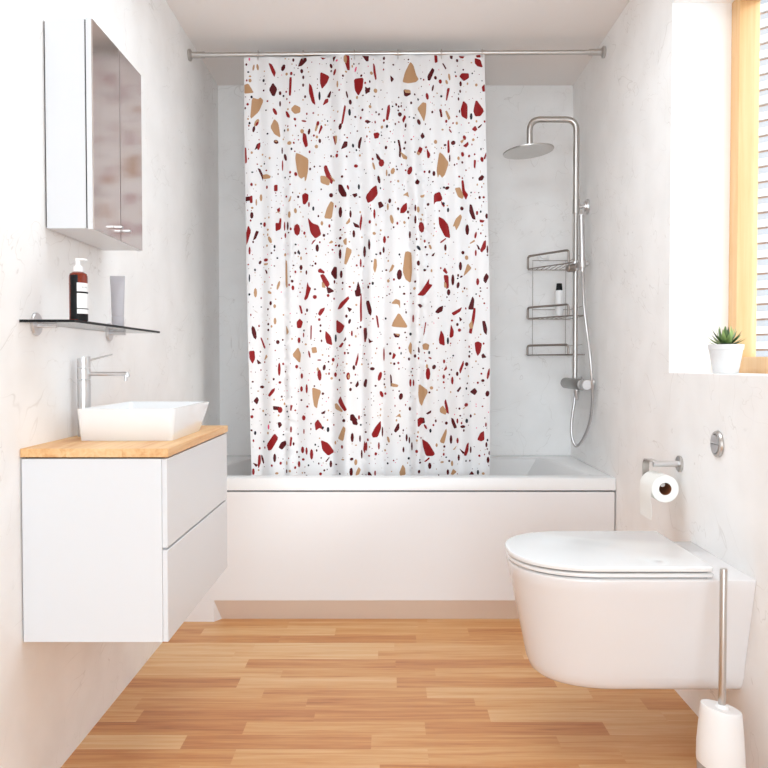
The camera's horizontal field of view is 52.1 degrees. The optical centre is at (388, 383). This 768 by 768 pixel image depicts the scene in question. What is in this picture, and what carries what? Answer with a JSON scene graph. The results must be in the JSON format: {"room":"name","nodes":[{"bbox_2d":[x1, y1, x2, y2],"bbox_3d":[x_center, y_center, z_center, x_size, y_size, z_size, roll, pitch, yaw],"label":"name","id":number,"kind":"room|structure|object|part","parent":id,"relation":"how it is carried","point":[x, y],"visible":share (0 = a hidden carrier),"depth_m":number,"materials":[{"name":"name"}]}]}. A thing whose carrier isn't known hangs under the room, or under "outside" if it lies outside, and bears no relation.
{"room":"bathroom","nodes":[
{"label":"bathroom","id":0,"kind":"room"},
{"bbox_2d":[0,0,219,767],"bbox_3d":[-0.920,-0.192,1.195,0.200,2.340,5.600,0,2,0],"label":"wall","id":1,"kind":"structure","parent":0,"point":[53,694],"depth_m":2.09,"materials":[{"name":"paint"}]},
{"bbox_2d":[19,313,159,340],"bbox_3d":[-0.758,-0.145,2.064,0.122,0.054,0.649,0,2,0],"label":"glass shelf","id":2,"kind":"object","parent":1,"relation":"attached to","point":[37,323],"visible":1,"depth_m":1.85,"materials":[{"name":"black"}]},
{"bbox_2d":[69,258,87,320],"bbox_3d":[-0.721,-0.219,1.825,0.043,0.146,0.041,0,2,0],"label":"soap bottle","id":3,"kind":"object","parent":2,"relation":"on","point":[78,280],"visible":0.91,"depth_m":1.81,"materials":[{"name":"brown plastic"}]},
{"bbox_3d":[-0.758,-0.149,2.064,0.122,0.006,0.649,0,2,0],"label":"glass plate","id":4,"kind":"part","parent":2,"relation":"part of","materials":[{"name":"black"}]},
{"bbox_2d":[110,276,124,325],"bbox_3d":[-0.724,-0.221,2.095,0.032,0.135,0.032,2,2,45],"label":"tube","id":5,"kind":"object","parent":2,"relation":"on","point":[117,283],"visible":0.87,"depth_m":2.09,"materials":[{"name":"grey plastic"}]},
{"bbox_2d":[44,17,141,250],"bbox_3d":[-0.751,-0.623,2.049,0.137,0.499,0.370,0,2,0],"label":"upper cabinet","id":6,"kind":"object","parent":1,"relation":"attached to","point":[93,136],"visible":1,"depth_m":1.87,"materials":[{"name":"white paint"}]},
{"bbox_3d":[-0.713,-0.621,1.958,0.012,0.499,0.188,0,2,0],"label":"door","id":7,"kind":"part","parent":6,"relation":"part of","materials":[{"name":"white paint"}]},
{"bbox_2d":[91,19,120,239],"bbox_3d":[-0.705,-0.621,1.959,0.003,0.495,0.184,0,2,0],"label":"mirror","id":8,"kind":"object","parent":6,"relation":"attached to","point":[105,56],"depth_m":1.95,"materials":[{"name":"silver mirror"}]},
{"bbox_3d":[-0.713,-0.626,2.144,0.012,0.499,0.181,0,2,0],"label":"door","id":9,"kind":"part","parent":6,"relation":"part of","materials":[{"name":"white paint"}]},
{"bbox_2d":[119,50,141,250],"bbox_3d":[-0.705,-0.626,2.145,0.003,0.495,0.177,0,2,0],"label":"mirror","id":10,"kind":"object","parent":6,"relation":"attached to","point":[130,136],"depth_m":2.14,"materials":[{"name":"silver mirror"}]},
{"bbox_2d":[21,433,226,641],"bbox_3d":[-0.657,0.361,2.072,0.326,0.414,0.646,0,2,0],"label":"vanity cabinet","id":11,"kind":"object","parent":1,"relation":"attached to","point":[116,549],"visible":0.82,"depth_m":1.75,"materials":[{"name":"white paint"}]},
{"bbox_2d":[20,425,227,456],"bbox_3d":[-0.655,0.144,2.068,0.328,0.019,0.651,0,2,0],"label":"countertop","id":12,"kind":"structure","parent":11,"relation":"on","point":[73,446],"depth_m":1.79,"materials":[{"name":"brown wood"}]},
{"bbox_2d":[77,354,129,436],"bbox_3d":[-0.739,0.029,2.034,0.135,0.214,0.033,0,2,0],"label":"faucet","id":13,"kind":"object","parent":12,"relation":"on","point":[83,363],"visible":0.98,"depth_m":2.02,"materials":[{"name":"silver metal"}]},
{"bbox_3d":[-0.761,-0.060,2.032,0.091,0.036,0.033,0,2,0],"label":"lever","id":14,"kind":"part","parent":13,"relation":"part of","materials":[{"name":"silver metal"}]},
{"bbox_3d":[-0.725,-0.020,2.033,0.106,0.023,0.011,0,2,0],"label":"spout","id":15,"kind":"part","parent":13,"relation":"part of","materials":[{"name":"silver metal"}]},
{"bbox_2d":[77,401,208,440],"bbox_3d":[-0.637,0.095,2.085,0.240,0.079,0.377,0,2,0],"label":"basin","id":16,"kind":"object","parent":12,"relation":"in","point":[130,420],"visible":1,"depth_m":1.91,"materials":[{"name":"white ceramic"}]},
{"bbox_3d":[-0.500,0.257,2.071,0.012,0.199,0.644,0,2,0],"label":"drawer","id":17,"kind":"part","parent":11,"relation":"part of","materials":[{"name":"white paint"}]},
{"bbox_3d":[-0.500,0.466,2.076,0.012,0.206,0.644,0,2,0],"label":"drawer","id":18,"kind":"part","parent":11,"relation":"part of","materials":[{"name":"white paint"}]},
{"bbox_2d":[187,46,605,60],"bbox_3d":[0.032,-1.351,3.210,1.702,0.060,0.048,0,2,0],"label":"rail","id":19,"kind":"object","parent":1,"relation":"attached to","point":[601,52],"visible":1,"depth_m":3.20,"materials":[{"name":"silver metal"}]},
{"bbox_2d":[244,54,489,475],"bbox_3d":[-0.087,-0.416,3.213,1.011,1.861,0.052,0,2,0],"label":"shower curtain","id":20,"kind":"object","parent":19,"relation":"hanging from","point":[368,288],"visible":0.88,"depth_m":3.22,"materials":[{"name":"white fabric"}]},
{"bbox_2d":[61,619,697,767],"bbox_3d":[0.082,1.078,1.229,2.203,0.200,5.600,0,2,0],"label":"floor","id":21,"kind":"structure","parent":0,"point":[222,693],"depth_m":2.32,"materials":[{"name":"brown wood"}]},
{"bbox_2d":[184,455,615,621],"bbox_3d":[0.032,0.637,3.437,1.699,0.563,0.758,0,2,0],"label":"bathtub","id":22,"kind":"object","parent":21,"relation":"on","point":[299,547],"visible":0.69,"depth_m":3.06,"materials":[{"name":"white plastic"}]},
{"bbox_3d":[0.030,0.632,3.070,1.696,0.426,0.024,0,2,0],"label":"panel","id":23,"kind":"part","parent":22,"relation":"part of","materials":[{"name":"white plastic"}]},
{"bbox_3d":[0.032,0.670,3.107,1.699,0.515,0.014,0,2,0],"label":"support frame","id":24,"kind":"part","parent":22,"relation":"part of","materials":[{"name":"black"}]},
{"bbox_2d":[696,568,745,767],"bbox_3d":[0.766,0.693,1.809,0.107,0.538,0.107,0,2,0],"label":"toilet brush","id":25,"kind":"object","parent":21,"relation":"on","point":[720,741],"visible":1,"depth_m":1.78,"materials":[{"name":"white plastic"}]},
{"bbox_3d":[0.768,0.582,1.806,0.017,0.316,0.017,0,2,0],"label":"handle","id":26,"kind":"part","parent":25,"relation":"part of","materials":[{"name":"silver metal"}]},
{"bbox_2d":[218,85,572,455],"bbox_3d":[0.032,-0.264,3.894,1.703,2.340,0.200,0,2,0],"label":"wall","id":27,"kind":"structure","parent":0,"point":[530,200],"depth_m":3.79,"materials":[{"name":"stone"}]},
{"bbox_2d":[166,0,629,84],"bbox_3d":[0.082,-1.462,1.161,2.203,0.200,5.600,0,2,0],"label":"ceiling","id":28,"kind":"structure","parent":0,"point":[210,25],"depth_m":3.11,"materials":[{"name":"white paint"}]},
{"bbox_2d":[571,0,767,767],"bbox_3d":[1.012,-0.192,1.195,0.257,2.340,5.600,0,2,0],"label":"wall","id":29,"kind":"structure","parent":0,"point":[653,114],"depth_m":2.47,"materials":[{"name":"paint"}]},
{"bbox_2d":[503,116,594,447],"bbox_3d":[0.694,-0.452,3.461,0.378,1.461,0.377,0,2,0],"label":"shower column","id":30,"kind":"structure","parent":29,"relation":"attached to","point":[529,150],"depth_m":3.46,"materials":[{"name":"silver metal"}]},
{"bbox_3d":[0.805,-0.513,3.474,0.039,0.038,0.034,0,2,-14],"label":"slider knob","id":31,"kind":"part","parent":30,"relation":"part of","materials":[{"name":"silver metal"}]},
{"bbox_2d":[574,389,578,399],"bbox_3d":[0.829,0.046,3.473,0.025,0.050,0.025,0,2,0],"label":"connector","id":32,"kind":"object","parent":30,"relation":"attached to","point":[576,392],"depth_m":3.46,"materials":[{"name":"silver metal"}]},
{"bbox_3d":[0.833,0.003,3.318,0.045,0.045,0.038,0,2,0],"label":"mixer knob","id":33,"kind":"part","parent":30,"relation":"part of","materials":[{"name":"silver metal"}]},
{"bbox_2d":[526,248,584,355],"bbox_3d":[0.770,-0.386,3.643,0.225,0.507,0.296,0,2,0],"label":"shower caddy","id":34,"kind":"object","parent":29,"relation":"attached to","point":[543,256],"visible":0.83,"depth_m":3.71,"materials":[{"name":"silver metal"}]},
{"bbox_3d":[0.782,-0.591,3.656,0.183,0.003,0.247,0,2,0],"label":"rail","id":35,"kind":"part","parent":34,"relation":"part of","materials":[{"name":"silver metal"}]},
{"bbox_3d":[0.782,-0.355,3.662,0.183,0.003,0.247,0,2,0],"label":"rail","id":36,"kind":"part","parent":34,"relation":"part of","materials":[{"name":"silver metal"}]},
{"bbox_2d":[555,283,562,315],"bbox_3d":[0.787,-0.389,3.631,0.037,0.152,0.037,0,2,0],"label":"shampoo bottle","id":37,"kind":"object","parent":34,"relation":"on","point":[559,291],"visible":0.82,"depth_m":3.62,"materials":[{"name":"white plastic"}]},
{"bbox_2d":[505,531,755,688],"bbox_3d":[0.598,0.600,2.097,0.570,0.332,0.413,0,2,0],"label":"toilet","id":38,"kind":"object","parent":29,"relation":"attached to","point":[596,609],"visible":1,"depth_m":1.94,"materials":[{"name":"white ceramic"}]},
{"bbox_3d":[0.548,0.441,2.092,0.470,0.013,0.408,0,2,0],"label":"lid","id":39,"kind":"part","parent":38,"relation":"part of","materials":[{"name":"white plastic"}]},
{"bbox_3d":[0.550,0.457,2.093,0.469,0.010,0.402,0,2,0],"label":"seat","id":40,"kind":"part","parent":38,"relation":"part of","materials":[{"name":"white plastic"}]},
{"bbox_2d":[642,456,682,486],"bbox_3d":[0.838,0.268,2.406,0.090,0.104,0.107,0,2,0],"label":"toilet roll holder","id":41,"kind":"object","parent":29,"relation":"attached to","point":[678,463],"visible":0.65,"depth_m":2.37,"materials":[{"name":"silver metal"}]},
{"bbox_3d":[0.810,0.276,2.407,0.035,0.089,0.107,0,2,0],"label":"arm","id":42,"kind":"part","parent":41,"relation":"part of","materials":[{"name":"silver metal"}]},
{"bbox_2d":[639,470,678,519],"bbox_3d":[0.819,0.336,2.384,0.084,0.134,0.105,0,2,0],"label":"toilet roll","id":43,"kind":"object","parent":41,"relation":"on","point":[651,482],"visible":0.98,"depth_m":2.34,"materials":[{"name":"white paper"}]},
{"bbox_3d":[0.838,0.242,2.377,0.076,0.019,0.019,0,2,0],"label":"post","id":44,"kind":"part","parent":41,"relation":"part of","materials":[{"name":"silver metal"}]},
{"bbox_3d":[0.878,0.242,2.377,0.008,0.050,0.050,0,2,0],"label":"wall plate","id":45,"kind":"part","parent":41,"relation":"part of","materials":[{"name":"silver metal"}]},
{"bbox_2d":[710,430,723,457],"bbox_3d":[0.876,0.161,2.103,0.012,0.073,0.073,0,2,0],"label":"button","id":46,"kind":"object","parent":29,"relation":"attached to","point":[716,441],"visible":1,"depth_m":2.09,"materials":[{"name":"silver metal"}]},
{"bbox_2d":[708,327,745,372],"bbox_3d":[0.971,-0.100,2.260,0.107,0.138,0.104,0,2,0],"label":"potted succulent","id":47,"kind":"object","parent":29,"relation":"on","point":[726,354],"visible":0.98,"depth_m":2.23,"materials":[{"name":"white ceramic"}]},
{"bbox_2d":[728,0,767,373],"bbox_3d":[1.099,-0.595,1.847,0.063,1.150,1.225,0,2,0],"label":"window","id":48,"kind":"structure","parent":29,"relation":"in","point":[745,45],"depth_m":2.40,"materials":[{"name":"brown wood"}]},
{"bbox_2d":[708,344,744,372],"bbox_3d":[0.970,-0.072,2.261,0.098,0.083,0.098,0,2,0],"label":"pot","id":49,"kind":"object","parent":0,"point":[725,358],"depth_m":2.23,"materials":[{"name":"white ceramic"}]},
{"label":"outside","id":50,"kind":"structure","parent":0,"visible":0},
{"bbox_2d":[756,0,767,356],"bbox_3d":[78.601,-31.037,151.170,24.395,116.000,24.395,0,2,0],"label":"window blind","id":51,"kind":"object","parent":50,"point":[762,233],"visible":0.1,"depth_m":149.24,"materials":[{"name":"white plastic"}]}
]}

